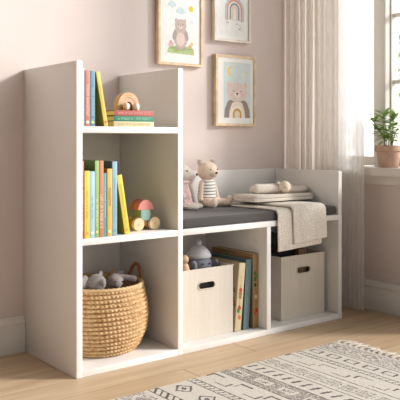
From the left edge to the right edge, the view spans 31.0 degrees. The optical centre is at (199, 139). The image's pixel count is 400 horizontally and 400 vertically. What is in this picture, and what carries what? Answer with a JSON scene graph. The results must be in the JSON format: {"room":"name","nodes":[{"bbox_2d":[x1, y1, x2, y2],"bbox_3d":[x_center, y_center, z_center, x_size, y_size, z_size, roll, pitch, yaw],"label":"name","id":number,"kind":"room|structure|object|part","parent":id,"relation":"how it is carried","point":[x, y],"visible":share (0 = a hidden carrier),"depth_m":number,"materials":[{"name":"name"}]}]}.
{"room":"child's bedroom","nodes":[
{"label":"child's bedroom","id":0,"kind":"room"},
{"bbox_2d":[0,0,285,317],"bbox_3d":[-1.287,-0.600,2.140,4.840,2.700,0.150,0,0,-38],"label":"wall","id":1,"kind":"structure","parent":0,"point":[113,38],"depth_m":2.80,"materials":[{"name":"paint"}]},
{"bbox_2d":[0,315,24,356],"bbox_3d":[-1.881,0.686,1.568,3.199,0.128,0.016,0,0,-38],"label":"baseboard","id":2,"kind":"structure","parent":1,"relation":"attached to","point":[12,329],"depth_m":2.52,"materials":[{"name":"white paint"}]},
{"bbox_2d":[155,0,202,67],"bbox_3d":[-0.084,-0.486,2.975,0.229,0.358,0.024,0,0,-38],"label":"framed picture","id":3,"kind":"object","parent":1,"relation":"attached to","point":[178,23],"visible":1,"depth_m":2.97,"materials":[{"name":"white paper"}]},
{"bbox_2d":[165,0,193,56],"bbox_3d":[-0.083,-0.488,2.967,0.150,0.282,0.001,0,0,-38],"label":"print","id":4,"kind":"object","parent":3,"relation":"attached to","point":[179,14],"depth_m":2.97,"materials":[{"name":"paper"}]},
{"bbox_2d":[211,0,250,43],"bbox_3d":[0.138,-0.584,3.149,0.208,0.312,0.024,0,0,-38],"label":"framed picture","id":5,"kind":"object","parent":1,"relation":"attached to","point":[230,19],"visible":1,"depth_m":3.14,"materials":[{"name":"paper"}]},
{"bbox_2d":[219,0,243,36],"bbox_3d":[0.138,-0.582,3.141,0.146,0.256,0.001,0,0,-38],"label":"print","id":6,"kind":"object","parent":5,"relation":"attached to","point":[231,12],"depth_m":3.14,"materials":[{"name":"paper"}]},
{"bbox_2d":[213,54,255,125],"bbox_3d":[0.153,-0.215,3.161,0.231,0.308,0.024,0,0,-38],"label":"framed picture","id":7,"kind":"object","parent":1,"relation":"attached to","point":[234,77],"visible":1,"depth_m":3.15,"materials":[{"name":"paper"}]},
{"bbox_2d":[224,62,249,117],"bbox_3d":[0.164,-0.220,3.161,0.156,0.245,0.001,0,0,-38],"label":"print","id":8,"kind":"object","parent":7,"relation":"attached to","point":[236,74],"depth_m":3.16,"materials":[{"name":"paper"}]},
{"bbox_2d":[286,0,337,170],"bbox_3d":[0.520,-0.428,3.321,0.246,2.344,0.061,0,0,23],"label":"linen curtain","id":9,"kind":"object","parent":1,"relation":"hanging from","point":[311,25],"visible":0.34,"depth_m":3.34,"materials":[{"name":"white fabric"}]},
{"bbox_2d":[0,306,399,399],"bbox_3d":[-0.117,0.800,0.652,4.840,0.100,3.940,0,0,-38],"label":"floor","id":10,"kind":"structure","parent":0,"point":[23,376],"depth_m":2.43,"materials":[{"name":"brown wood"}]},
{"bbox_2d":[24,60,341,378],"bbox_3d":[-0.015,0.250,2.798,1.253,1.000,0.387,0,0,-38],"label":"bookcase","id":11,"kind":"object","parent":10,"relation":"on","point":[149,160],"visible":0.73,"depth_m":2.53,"materials":[{"name":"white paint"}]},
{"bbox_3d":[-0.499,0.250,2.417,0.022,1.000,0.387,0,0,-38],"label":"panel","id":12,"kind":"part","parent":11,"relation":"part of","materials":[{"name":"white paint"}]},
{"bbox_2d":[84,170,89,238],"bbox_3d":[-0.410,0.205,2.354,0.019,0.215,0.171,0,0,-38],"label":"book","id":13,"kind":"object","parent":11,"relation":"on","point":[86,173],"visible":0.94,"depth_m":2.29,"materials":[{"name":"paper"}]},
{"bbox_2d":[84,70,89,125],"bbox_3d":[-0.403,-0.133,2.346,0.018,0.178,0.151,0,0,-38],"label":"book","id":14,"kind":"object","parent":11,"relation":"on","point":[86,72],"visible":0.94,"depth_m":2.29,"materials":[{"name":"paper"}]},
{"bbox_2d":[82,160,98,237],"bbox_3d":[-0.389,0.190,2.384,0.015,0.247,0.191,0,0,-38],"label":"book","id":15,"kind":"object","parent":11,"relation":"on","point":[89,165],"visible":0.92,"depth_m":2.31,"materials":[{"name":"paper"}]},
{"bbox_2d":[90,171,94,237],"bbox_3d":[-0.396,0.206,2.366,0.018,0.213,0.171,0,0,-38],"label":"book","id":16,"kind":"object","parent":11,"relation":"on","point":[92,173],"visible":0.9,"depth_m":2.30,"materials":[{"name":"paper"}]},
{"bbox_2d":[90,71,94,125],"bbox_3d":[-0.389,-0.133,2.358,0.018,0.177,0.151,0,0,-38],"label":"book","id":17,"kind":"object","parent":11,"relation":"on","point":[92,73],"visible":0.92,"depth_m":2.30,"materials":[{"name":"paper"}]},
{"bbox_2d":[98,160,103,236],"bbox_3d":[-0.376,0.190,2.393,0.016,0.247,0.190,0,0,-38],"label":"book","id":18,"kind":"object","parent":11,"relation":"on","point":[101,162],"visible":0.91,"depth_m":2.32,"materials":[{"name":"paper"}]},
{"bbox_3d":[-0.460,0.353,2.688,0.374,0.794,0.008,0,0,-38],"label":"panel","id":19,"kind":"part","parent":11,"relation":"part of","materials":[{"name":"white paint"}]},
{"bbox_2d":[95,71,107,125],"bbox_3d":[-0.361,-0.132,2.378,0.046,0.177,0.151,0,0,-38],"label":"book","id":20,"kind":"object","parent":11,"relation":"on","point":[100,110],"visible":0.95,"depth_m":2.32,"materials":[{"name":"paper"}]},
{"bbox_2d":[104,173,106,236],"bbox_3d":[-0.356,0.210,2.392,0.013,0.206,0.160,0,0,-38],"label":"book","id":21,"kind":"object","parent":11,"relation":"on","point":[105,174],"visible":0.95,"depth_m":2.33,"materials":[{"name":"paper"}]},
{"bbox_2d":[104,168,111,236],"bbox_3d":[-0.345,0.203,2.404,0.019,0.220,0.171,0,0,-38],"label":"book","id":22,"kind":"object","parent":11,"relation":"on","point":[108,171],"visible":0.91,"depth_m":2.34,"materials":[{"name":"paper"}]},
{"bbox_2d":[104,161,116,235],"bbox_3d":[-0.337,0.192,2.424,0.019,0.243,0.191,0,0,-38],"label":"book","id":23,"kind":"object","parent":11,"relation":"on","point":[107,164],"visible":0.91,"depth_m":2.35,"materials":[{"name":"paper"}]},
{"bbox_2d":[82,262,148,357],"bbox_3d":[-0.354,0.585,2.526,0.348,0.286,0.348,0,0,-44],"label":"woven basket","id":24,"kind":"object","parent":11,"relation":"on","point":[114,321],"visible":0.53,"depth_m":2.39,"materials":[{"name":"wicker"}]},
{"bbox_2d":[82,271,107,289],"bbox_3d":[-0.376,0.577,2.444,0.132,0.258,0.119,0,0,-2],"label":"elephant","id":25,"kind":"object","parent":24,"relation":"in","point":[96,281],"visible":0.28,"depth_m":2.40},
{"bbox_2d":[107,270,136,288],"bbox_3d":[-0.295,0.586,2.520,0.110,0.244,0.127,0,0,-38],"label":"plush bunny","id":26,"kind":"object","parent":24,"relation":"in","point":[116,279],"visible":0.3,"depth_m":2.48},
{"bbox_3d":[-0.234,0.482,2.615,0.021,0.079,0.105,0,0,-38],"label":"handle","id":27,"kind":"part","parent":24,"relation":"part of","materials":[{"name":"wicker"}]},
{"bbox_2d":[117,174,129,233],"bbox_3d":[-0.299,0.213,2.438,0.053,0.200,0.151,0,0,-38],"label":"book","id":28,"kind":"object","parent":11,"relation":"on","point":[122,217],"visible":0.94,"depth_m":2.38,"materials":[{"name":"paper"}]},
{"bbox_3d":[-0.341,-0.034,2.536,0.374,0.021,0.379,0,0,-38],"label":"shelf","id":29,"kind":"part","parent":11,"relation":"part of","materials":[{"name":"white paint"}]},
{"bbox_3d":[-0.341,0.324,2.536,0.374,0.022,0.379,0,0,-38],"label":"shelf","id":30,"kind":"part","parent":11,"relation":"part of","materials":[{"name":"white paint"}]},
{"bbox_3d":[-0.341,0.739,2.536,0.374,0.022,0.379,0,0,-38],"label":"board","id":31,"kind":"part","parent":11,"relation":"part of","materials":[{"name":"white paint"}]},
{"bbox_2d":[108,121,153,126],"bbox_3d":[-0.257,-0.053,2.465,0.160,0.018,0.120,0,0,-38],"label":"book","id":32,"kind":"object","parent":11,"relation":"on","point":[110,123],"visible":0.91,"depth_m":2.41,"materials":[{"name":"paper"}]},
{"bbox_2d":[107,116,152,121],"bbox_3d":[-0.259,-0.071,2.466,0.158,0.018,0.120,0,0,-38],"label":"book","id":33,"kind":"object","parent":32,"relation":"on","point":[109,118],"visible":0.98,"depth_m":2.41,"materials":[{"name":"paper"}]},
{"bbox_2d":[106,110,152,116],"bbox_3d":[-0.257,-0.090,2.466,0.155,0.018,0.120,0,0,-38],"label":"book","id":34,"kind":"object","parent":33,"relation":"on","point":[108,112],"visible":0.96,"depth_m":2.41,"materials":[{"name":"paper"}]},
{"bbox_2d":[114,92,139,110],"bbox_3d":[-0.242,-0.130,2.441,0.085,0.063,0.056,0,0,-38],"label":"arch stacker","id":35,"kind":"object","parent":34,"relation":"on","point":[123,101],"visible":0.96,"depth_m":2.43,"materials":[{"name":"brown wood"}]},
{"bbox_2d":[128,199,159,230],"bbox_3d":[-0.205,0.260,2.519,0.112,0.106,0.073,0,0,-38],"label":"toy car","id":36,"kind":"object","parent":11,"relation":"on","point":[141,219],"visible":0.93,"depth_m":2.50,"materials":[{"name":"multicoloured wood"}]},
{"bbox_3d":[-0.188,0.250,2.662,0.022,1.000,0.387,0,0,-38],"label":"divider panel","id":37,"kind":"part","parent":11,"relation":"part of","materials":[{"name":"white paint"}]},
{"bbox_2d":[183,261,233,342],"bbox_3d":[-0.062,0.600,2.762,0.262,0.257,0.286,0,0,-38],"label":"storage bin","id":38,"kind":"object","parent":11,"relation":"on","point":[207,312],"visible":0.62,"depth_m":2.66,"materials":[{"name":"wood"}]},
{"bbox_2d":[183,255,189,270],"bbox_3d":[-0.058,0.574,2.668,0.044,0.296,0.044,0,0,-38],"label":"doll","id":39,"kind":"object","parent":38,"relation":"in","point":[185,257],"visible":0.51,"depth_m":2.65},
{"bbox_2d":[186,239,218,288],"bbox_3d":[-0.004,0.552,2.769,0.133,0.339,0.109,0,0,-38],"label":"stuffed toy","id":40,"kind":"object","parent":38,"relation":"in","point":[199,256],"visible":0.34,"depth_m":2.73,"materials":[{"name":"fabric"}]},
{"bbox_2d":[210,256,244,330],"bbox_3d":[0.081,0.599,2.839,0.056,0.260,0.236,0,0,-38],"label":"book","id":41,"kind":"object","parent":11,"relation":"on","point":[238,267],"visible":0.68,"depth_m":2.75,"materials":[{"name":"paper"}]},
{"bbox_3d":[0.024,0.440,3.069,0.814,0.620,0.008,0,0,-38],"label":"panel","id":42,"kind":"part","parent":11,"relation":"part of","materials":[{"name":"white paint"}]},
{"bbox_2d":[210,252,251,329],"bbox_3d":[0.111,0.594,2.863,0.045,0.269,0.235,0,0,-38],"label":"book","id":43,"kind":"object","parent":11,"relation":"on","point":[248,262],"visible":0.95,"depth_m":2.77,"materials":[{"name":"paper"}]},
{"bbox_2d":[212,246,257,327],"bbox_3d":[0.139,0.585,2.889,0.030,0.288,0.251,0,0,-38],"label":"book","id":44,"kind":"object","parent":11,"relation":"on","point":[253,312],"visible":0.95,"depth_m":2.79,"materials":[{"name":"paper"}]},
{"bbox_3d":[0.148,0.531,2.921,0.022,0.394,0.379,0,0,-38],"label":"divider panel","id":45,"kind":"part","parent":11,"relation":"part of","materials":[{"name":"white paint"}]},
{"bbox_2d":[183,205,335,228],"bbox_3d":[0.143,0.295,2.917,0.810,0.036,0.373,0,0,-38],"label":"seat cushion","id":46,"kind":"object","parent":11,"relation":"on","point":[204,216],"visible":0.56,"depth_m":2.71,"materials":[{"name":"grey fabric"}]},
{"bbox_2d":[183,164,202,209],"bbox_3d":[-0.055,0.175,2.868,0.133,0.204,0.108,0,0,33],"label":"mouse","id":47,"kind":"object","parent":46,"relation":"on","point":[188,173],"visible":0.5,"depth_m":2.85,"materials":[{"name":"pink fabric"}]},
{"bbox_2d":[196,158,232,207],"bbox_3d":[0.053,0.176,2.991,0.113,0.201,0.148,0,0,37],"label":"plush bear","id":48,"kind":"object","parent":46,"relation":"on","point":[208,195],"visible":0.98,"depth_m":2.96},
{"bbox_2d":[230,200,326,251],"bbox_3d":[0.315,0.343,2.985,0.268,0.182,0.328,0,0,-38],"label":"throw blanket","id":49,"kind":"object","parent":46,"relation":"on","point":[300,224],"visible":0.88,"depth_m":2.87,"materials":[{"name":"beige fabric"}]},
{"bbox_2d":[232,192,313,201],"bbox_3d":[0.312,0.238,3.062,0.350,0.028,0.165,0,0,-35],"label":"folded blanket","id":50,"kind":"object","parent":49,"relation":"on","point":[246,197],"visible":0.96,"depth_m":2.99,"materials":[{"name":"beige fabric"}]},
{"bbox_2d":[249,181,307,193],"bbox_3d":[0.346,0.198,3.071,0.296,0.053,0.129,0,0,-35],"label":"toy","id":51,"kind":"object","parent":50,"relation":"on","point":[284,186],"visible":1,"depth_m":3.02,"materials":[{"name":"beige fabric"}]},
{"bbox_3d":[0.143,0.739,2.917,0.814,0.022,0.379,0,0,-38],"label":"board","id":52,"kind":"part","parent":11,"relation":"part of","materials":[{"name":"white paint"}]},
{"bbox_2d":[271,248,324,320],"bbox_3d":[0.337,0.600,3.085,0.260,0.257,0.296,0,0,-38],"label":"storage bin","id":53,"kind":"object","parent":11,"relation":"on","point":[294,294],"visible":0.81,"depth_m":2.95,"materials":[{"name":"fabric"}]},
{"bbox_2d":[295,247,305,272],"bbox_3d":[0.418,0.586,3.000,0.044,0.272,0.024,0,0,-38],"label":"block","id":54,"kind":"object","parent":53,"relation":"in","point":[298,251],"visible":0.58,"depth_m":2.99,"materials":[{"name":"brown wood"}]},
{"bbox_3d":[0.469,0.440,3.178,0.022,0.620,0.387,0,0,-38],"label":"panel","id":55,"kind":"part","parent":11,"relation":"part of","materials":[{"name":"white paint"}]},
{"bbox_2d":[112,340,399,399],"bbox_3d":[0.355,0.744,1.735,1.520,0.010,1.266,0,0,-38],"label":"area rug","id":56,"kind":"object","parent":10,"relation":"on","point":[336,370],"visible":1,"depth_m":2.22,"materials":[{"name":"fabric"}]},
{"bbox_2d":[364,184,399,284],"bbox_3d":[0.877,-0.600,3.182,0.150,2.700,0.888,0,0,-38],"label":"wall","id":57,"kind":"structure","parent":0,"point":[381,202],"depth_m":3.16,"materials":[{"name":"paint"}]},
{"bbox_2d":[338,0,364,310],"bbox_3d":[0.669,-0.428,3.188,0.014,2.344,0.154,0,0,-38],"label":"sheer curtain","id":58,"kind":"object","parent":57,"relation":"hanging from","point":[350,12],"visible":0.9,"depth_m":3.19,"materials":[{"name":"white fabric"}]},
{"bbox_2d":[337,0,399,166],"bbox_3d":[0.879,-0.640,3.171,0.140,1.520,0.769,0,0,-38],"label":"window","id":59,"kind":"structure","parent":57,"relation":"in","point":[386,15],"depth_m":3.23,"materials":[{"name":"white glass"}]},
{"bbox_3d":[0.755,-0.637,3.402,0.050,1.512,0.252,0,0,-38],"label":"frame","id":60,"kind":"part","parent":59,"relation":"part of","materials":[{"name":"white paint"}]},
{"bbox_3d":[0.840,-0.637,3.266,0.085,1.513,0.066,0,0,-38],"label":"post","id":61,"kind":"part","parent":59,"relation":"part of","materials":[{"name":"white paint"}]},
{"bbox_3d":[1.013,-0.637,3.074,0.050,1.512,0.449,0,0,-38],"label":"frame","id":62,"kind":"part","parent":59,"relation":"part of","materials":[{"name":"white paint"}]},
{"bbox_2d":[364,278,399,315],"bbox_3d":[0.818,0.686,3.122,0.016,0.128,0.868,0,0,-38],"label":"baseboard","id":63,"kind":"structure","parent":57,"relation":"attached to","point":[380,296],"depth_m":3.14,"materials":[{"name":"white paint"}]},
{"bbox_2d":[364,166,399,185],"bbox_3d":[0.838,0.158,3.139,0.145,0.075,0.870,0,0,-38],"label":"windowsill","id":64,"kind":"structure","parent":57,"relation":"attached to","point":[372,174],"depth_m":3.12,"materials":[{"name":"white paint"}]},
{"bbox_2d":[369,107,399,167],"bbox_3d":[0.814,-0.015,3.137,0.163,0.269,0.244,0,0,-38],"label":"potted plant","id":65,"kind":"object","parent":64,"relation":"on","point":[388,156],"visible":1,"depth_m":3.12,"materials":[{"name":"green plant"}]},
{"bbox_3d":[0.824,0.072,3.147,0.120,0.096,0.120,0,0,-38],"label":"pot","id":66,"kind":"part","parent":65,"relation":"part of","materials":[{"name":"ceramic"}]},
{"label":"outside","id":67,"kind":"structure","parent":0,"visible":0},
{"bbox_2d":[398,29,399,97],"bbox_3d":[3.354,-0.436,8.618,2.317,3.179,2.234,0,0,35],"label":"tree","id":68,"kind":"object","parent":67,"point":[399,29],"visible":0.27,"depth_m":8.98,"materials":[{"name":"green plant"}]}
]}

